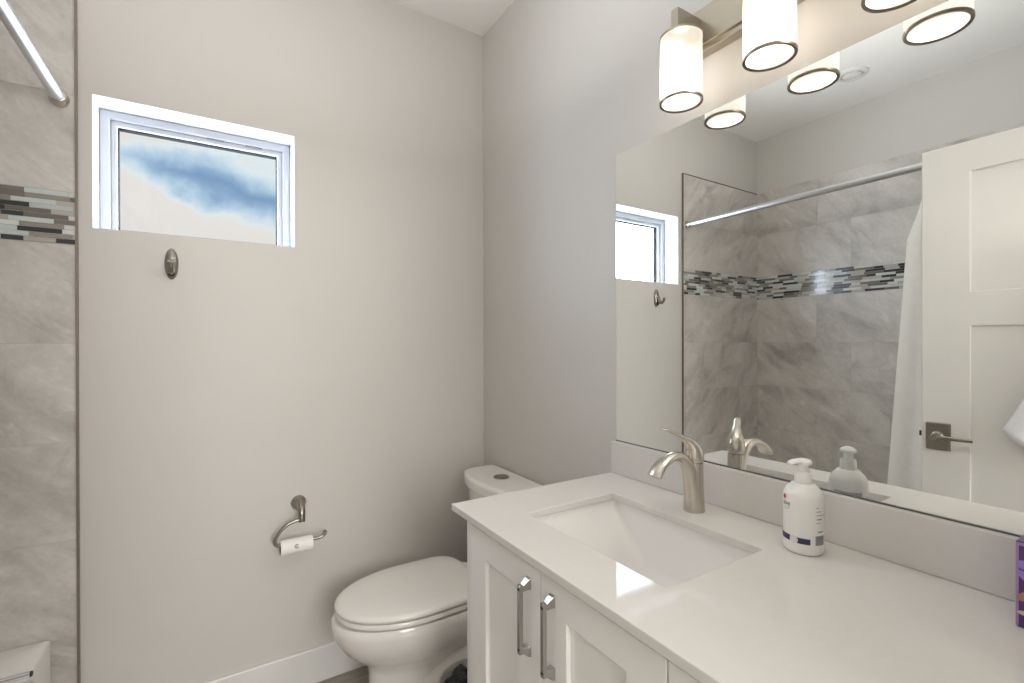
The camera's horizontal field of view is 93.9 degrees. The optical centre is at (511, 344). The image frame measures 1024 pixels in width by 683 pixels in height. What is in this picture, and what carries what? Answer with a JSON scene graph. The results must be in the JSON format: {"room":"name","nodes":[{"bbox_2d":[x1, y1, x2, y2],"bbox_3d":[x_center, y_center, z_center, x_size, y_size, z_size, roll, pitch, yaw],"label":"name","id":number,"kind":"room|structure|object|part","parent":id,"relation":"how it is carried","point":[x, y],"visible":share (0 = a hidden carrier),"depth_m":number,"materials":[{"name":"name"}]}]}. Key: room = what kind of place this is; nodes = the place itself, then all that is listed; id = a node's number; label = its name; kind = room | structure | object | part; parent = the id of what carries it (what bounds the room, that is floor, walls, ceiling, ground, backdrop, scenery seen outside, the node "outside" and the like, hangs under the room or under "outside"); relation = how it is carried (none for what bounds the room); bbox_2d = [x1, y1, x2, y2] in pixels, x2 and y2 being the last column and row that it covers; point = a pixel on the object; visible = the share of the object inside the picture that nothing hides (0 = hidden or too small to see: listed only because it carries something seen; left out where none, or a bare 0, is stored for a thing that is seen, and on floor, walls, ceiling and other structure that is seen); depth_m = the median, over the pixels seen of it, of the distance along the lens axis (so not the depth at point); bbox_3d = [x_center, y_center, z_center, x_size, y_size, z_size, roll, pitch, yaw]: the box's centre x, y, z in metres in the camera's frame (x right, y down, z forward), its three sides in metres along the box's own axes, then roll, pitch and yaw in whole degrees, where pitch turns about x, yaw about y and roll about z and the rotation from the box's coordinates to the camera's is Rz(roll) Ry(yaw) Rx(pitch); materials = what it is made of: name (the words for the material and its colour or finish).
{"room":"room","nodes":[
{"label":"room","id":0,"kind":"room"},
{"bbox_2d":[0,0,483,682],"bbox_3d":[-1.132,-0.067,1.720,2.480,2.738,0.211,0,0,-32],"label":"wall","id":1,"kind":"structure","parent":0,"point":[341,369],"depth_m":1.77,"materials":[{"name":"beige paint"}]},
{"bbox_2d":[0,0,76,682],"bbox_3d":[-1.684,0.124,1.256,0.810,2.360,0.008,0,0,-32],"label":"tiled wall","id":2,"kind":"structure","parent":1,"relation":"attached to","point":[38,565],"depth_m":1.42,"materials":[{"name":"grey tile"}]},
{"bbox_2d":[0,0,69,107],"bbox_3d":[-0.963,-0.741,0.801,0.048,0.048,1.526,0,0,-32],"label":"shower rod","id":3,"kind":"object","parent":2,"relation":"attached to","point":[9,18],"visible":1,"depth_m":1.20,"materials":[{"name":"silver metal"}]},
{"bbox_2d":[74,0,80,682],"bbox_3d":[-1.677,0.122,1.258,0.807,2.364,0.012,0,0,-32],"label":"trim","id":4,"kind":"structure","parent":1,"relation":"attached to","point":[75,1],"depth_m":1.47,"materials":[{"name":"grey metal"}]},
{"bbox_2d":[164,248,178,279],"bbox_3d":[-1.123,-0.270,1.573,0.039,0.104,0.068,0,0,-32],"label":"robe hook","id":5,"kind":"object","parent":1,"relation":"attached to","point":[171,263],"visible":1,"depth_m":1.59,"materials":[{"name":"silver metal"}]},
{"bbox_2d":[92,93,294,247],"bbox_3d":[-1.110,-0.576,1.719,0.583,0.421,0.164,0,0,-32],"label":"window","id":6,"kind":"structure","parent":1,"relation":"in","point":[107,125],"depth_m":1.67,"materials":[{"name":"paint"}]},
{"bbox_3d":[-1.139,-0.568,1.764,0.525,0.379,0.038,0,0,-32],"label":"sash","id":7,"kind":"part","parent":6,"relation":"part of","materials":[{"name":"white plastic"}]},
{"bbox_2d":[204,641,364,682],"bbox_3d":[-0.730,1.233,1.855,1.424,0.135,0.014,0,0,-32],"label":"baseboard","id":8,"kind":"structure","parent":1,"relation":"attached to","point":[317,664],"depth_m":1.81,"materials":[{"name":"white paint"}]},
{"bbox_2d":[273,495,326,547],"bbox_3d":[-0.790,0.650,1.777,0.185,0.158,0.080,0,0,-32],"label":"paper holder","id":9,"kind":"object","parent":1,"relation":"attached to","point":[298,502],"visible":0.93,"depth_m":1.75,"materials":[{"name":"silver metal"}]},
{"bbox_2d":[279,534,313,556],"bbox_3d":[-0.787,0.733,1.746,0.110,0.054,0.055,0,0,-32],"label":"paper roll","id":10,"kind":"object","parent":9,"relation":"on","point":[303,543],"visible":0.98,"depth_m":1.73,"materials":[{"name":"white paper"}]},
{"bbox_3d":[-0.788,0.610,1.778,0.054,0.079,0.080,0,0,-32],"label":"wall post","id":11,"kind":"part","parent":9,"relation":"part of","materials":[{"name":"silver metal"}]},
{"bbox_3d":[-0.775,0.682,1.754,0.185,0.093,0.014,0,0,-32],"label":"arm","id":12,"kind":"part","parent":9,"relation":"part of","materials":[{"name":"silver metal"}]},
{"bbox_2d":[318,665,368,682],"bbox_3d":[0.260,1.346,-0.484,2.480,0.080,5.430,0,0,-32],"label":"floor","id":13,"kind":"structure","parent":0,"point":[359,675],"depth_m":1.87,"materials":[{"name":"brown wood"}]},
{"bbox_2d":[0,641,50,682],"bbox_3d":[-1.294,1.096,0.596,0.740,0.419,1.523,0,0,-32],"label":"bathtub","id":14,"kind":"object","parent":13,"relation":"on","point":[36,657],"visible":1,"depth_m":1.35,"materials":[{"name":"white ceramic"}]},
{"bbox_2d":[0,671,33,682],"bbox_3d":[-1.585,0.878,1.081,0.727,0.014,0.014,0,0,-32],"label":"rail","id":15,"kind":"object","parent":14,"relation":"on","point":[28,674],"visible":1,"depth_m":1.25,"materials":[{"name":"silver metal"}]},
{"bbox_2d":[331,464,543,682],"bbox_3d":[-0.276,0.913,1.753,0.736,0.774,0.432,0,0,-32],"label":"toilet","id":16,"kind":"object","parent":13,"relation":"on","point":[407,622],"visible":0.5,"depth_m":1.60,"materials":[{"name":"white ceramic"}]},
{"bbox_3d":[-0.333,1.102,1.717,0.598,0.396,0.370,0,0,-32],"label":"bowl","id":17,"kind":"part","parent":16,"relation":"part of","materials":[{"name":"white ceramic"}]},
{"bbox_3d":[-0.369,0.891,1.694,0.492,0.026,0.368,0,0,-32],"label":"seat","id":18,"kind":"part","parent":16,"relation":"part of","materials":[{"name":"white plastic"}]},
{"bbox_3d":[-0.368,0.866,1.695,0.497,0.024,0.370,0,0,-32],"label":"lid","id":19,"kind":"part","parent":16,"relation":"part of","materials":[{"name":"white plastic"}]},
{"bbox_3d":[-0.049,0.739,1.895,0.181,0.324,0.386,0,0,-32],"label":"tank","id":20,"kind":"part","parent":16,"relation":"part of","materials":[{"name":"white ceramic"}]},
{"bbox_3d":[-0.051,0.553,1.893,0.204,0.047,0.432,0,0,-32],"label":"tank lid","id":21,"kind":"part","parent":16,"relation":"part of","materials":[{"name":"white ceramic"}]},
{"bbox_2d":[438,658,466,682],"bbox_3d":[-0.118,1.161,1.478,0.223,0.277,0.223,0,0,-32],"label":"trash can","id":22,"kind":"object","parent":13,"relation":"on","point":[456,672],"visible":0.38,"depth_m":1.52,"materials":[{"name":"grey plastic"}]},
{"bbox_2d":[467,521,700,682],"bbox_3d":[0.395,0.860,0.862,0.573,0.883,1.147,0,0,-32],"label":"vanity cabinet","id":23,"kind":"object","parent":13,"relation":"on","point":[523,626],"visible":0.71,"depth_m":0.93,"materials":[{"name":"white paint"}]},
{"bbox_3d":[-0.015,0.810,1.042,0.019,0.754,0.291,0,0,-32],"label":"door","id":24,"kind":"part","parent":23,"relation":"part of","materials":[{"name":"white paint"}]},
{"bbox_3d":[0.023,0.536,0.937,0.026,0.155,0.016,0,0,-32],"label":"handle","id":25,"kind":"part","parent":23,"relation":"part of","materials":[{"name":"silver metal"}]},
{"bbox_3d":[0.064,0.536,0.872,0.026,0.155,0.016,0,0,-32],"label":"handle","id":26,"kind":"part","parent":23,"relation":"part of","materials":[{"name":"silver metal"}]},
{"bbox_3d":[0.143,0.810,0.791,0.019,0.754,0.297,0,0,-32],"label":"door","id":27,"kind":"part","parent":23,"relation":"part of","materials":[{"name":"white paint"}]},
{"bbox_3d":[0.350,0.516,0.461,0.019,0.164,0.477,0,0,-32],"label":"drawer","id":28,"kind":"part","parent":23,"relation":"part of","materials":[{"name":"white paint"}]},
{"bbox_2d":[452,472,1023,682],"bbox_3d":[0.396,0.410,0.865,0.566,0.017,1.163,0,0,-32],"label":"countertop","id":29,"kind":"structure","parent":23,"relation":"on","point":[774,613],"depth_m":0.74,"materials":[{"name":"white stone"}]},
{"bbox_2d":[536,499,753,587],"bbox_3d":[0.264,0.498,1.039,0.332,0.158,0.462,0,0,-32],"label":"sink","id":30,"kind":"object","parent":29,"relation":"in","point":[669,554],"visible":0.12,"depth_m":1.15,"materials":[{"name":"white ceramic"}]},
{"bbox_2d":[647,428,704,513],"bbox_3d":[0.386,0.301,1.133,0.178,0.201,0.069,0,0,-32],"label":"faucet","id":31,"kind":"object","parent":29,"relation":"on","point":[690,462],"visible":1,"depth_m":1.13,"materials":[{"name":"silver metal"}]},
{"bbox_3d":[0.387,0.326,1.121,0.166,0.150,0.047,0,0,-32],"label":"spout","id":32,"kind":"part","parent":31,"relation":"part of","materials":[{"name":"silver metal"}]},
{"bbox_3d":[0.411,0.240,1.150,0.105,0.080,0.043,0,0,-10],"label":"handle","id":33,"kind":"part","parent":31,"relation":"part of","materials":[{"name":"silver metal"}]},
{"bbox_2d":[783,458,824,556],"bbox_3d":[0.570,0.311,0.935,0.070,0.178,0.071,0,0,-32],"label":"soap bottle","id":34,"kind":"object","parent":29,"relation":"on","point":[803,500],"visible":1,"depth_m":0.91,"materials":[{"name":"white plastic"}]},
{"bbox_2d":[1016,535,1023,627],"bbox_3d":[0.793,0.340,0.635,0.079,0.122,0.160,0,0,-32],"label":"printed box","id":35,"kind":"object","parent":29,"relation":"on","point":[1019,542],"visible":1,"depth_m":0.68,"materials":[{"name":"purple cardboard"}]},
{"bbox_2d":[390,0,513,35],"bbox_3d":[0.255,-1.472,-0.493,2.480,0.080,5.430,0,0,-32],"label":"ceiling","id":36,"kind":"structure","parent":0,"point":[475,16],"depth_m":2.06,"materials":[{"name":"paint"}]},
{"bbox_2d":[483,0,948,484],"bbox_3d":[1.310,-0.067,0.055,0.120,2.738,5.230,0,0,-32],"label":"wall","id":37,"kind":"structure","parent":0,"point":[570,87],"depth_m":1.70,"materials":[{"name":"beige paint"}]},
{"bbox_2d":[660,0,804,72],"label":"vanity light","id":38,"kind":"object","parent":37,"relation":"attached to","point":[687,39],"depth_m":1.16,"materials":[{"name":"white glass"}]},
{"bbox_3d":[0.432,-0.797,1.189,0.085,0.048,0.020,0,0,-32],"label":"arm","id":39,"kind":"part","parent":38,"relation":"part of","materials":[{"name":"silver metal"}]},
{"bbox_3d":[0.603,-0.792,1.029,0.034,0.114,0.615,0,0,-32],"label":"plate","id":40,"kind":"part","parent":38,"relation":"part of","materials":[{"name":"silver metal"}]},
{"bbox_2d":[742,40,797,71],"label":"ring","id":41,"kind":"object","parent":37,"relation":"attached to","point":[787,42],"depth_m":0.98,"materials":[{"name":"silver metal"}]},
{"bbox_2d":[611,440,1019,601],"bbox_3d":[0.627,0.351,1.010,0.020,0.099,1.163,0,0,-32],"label":"backsplash","id":42,"kind":"structure","parent":37,"relation":"attached to","point":[974,557],"depth_m":0.90,"materials":[{"name":"white stone"}]},
{"bbox_2d":[616,0,1023,536],"bbox_3d":[0.625,-0.145,1.022,0.008,0.891,1.117,0,0,-32],"label":"wall mirror","id":43,"kind":"object","parent":37,"relation":"attached to","point":[823,264],"visible":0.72,"depth_m":0.94,"materials":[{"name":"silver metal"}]}
]}

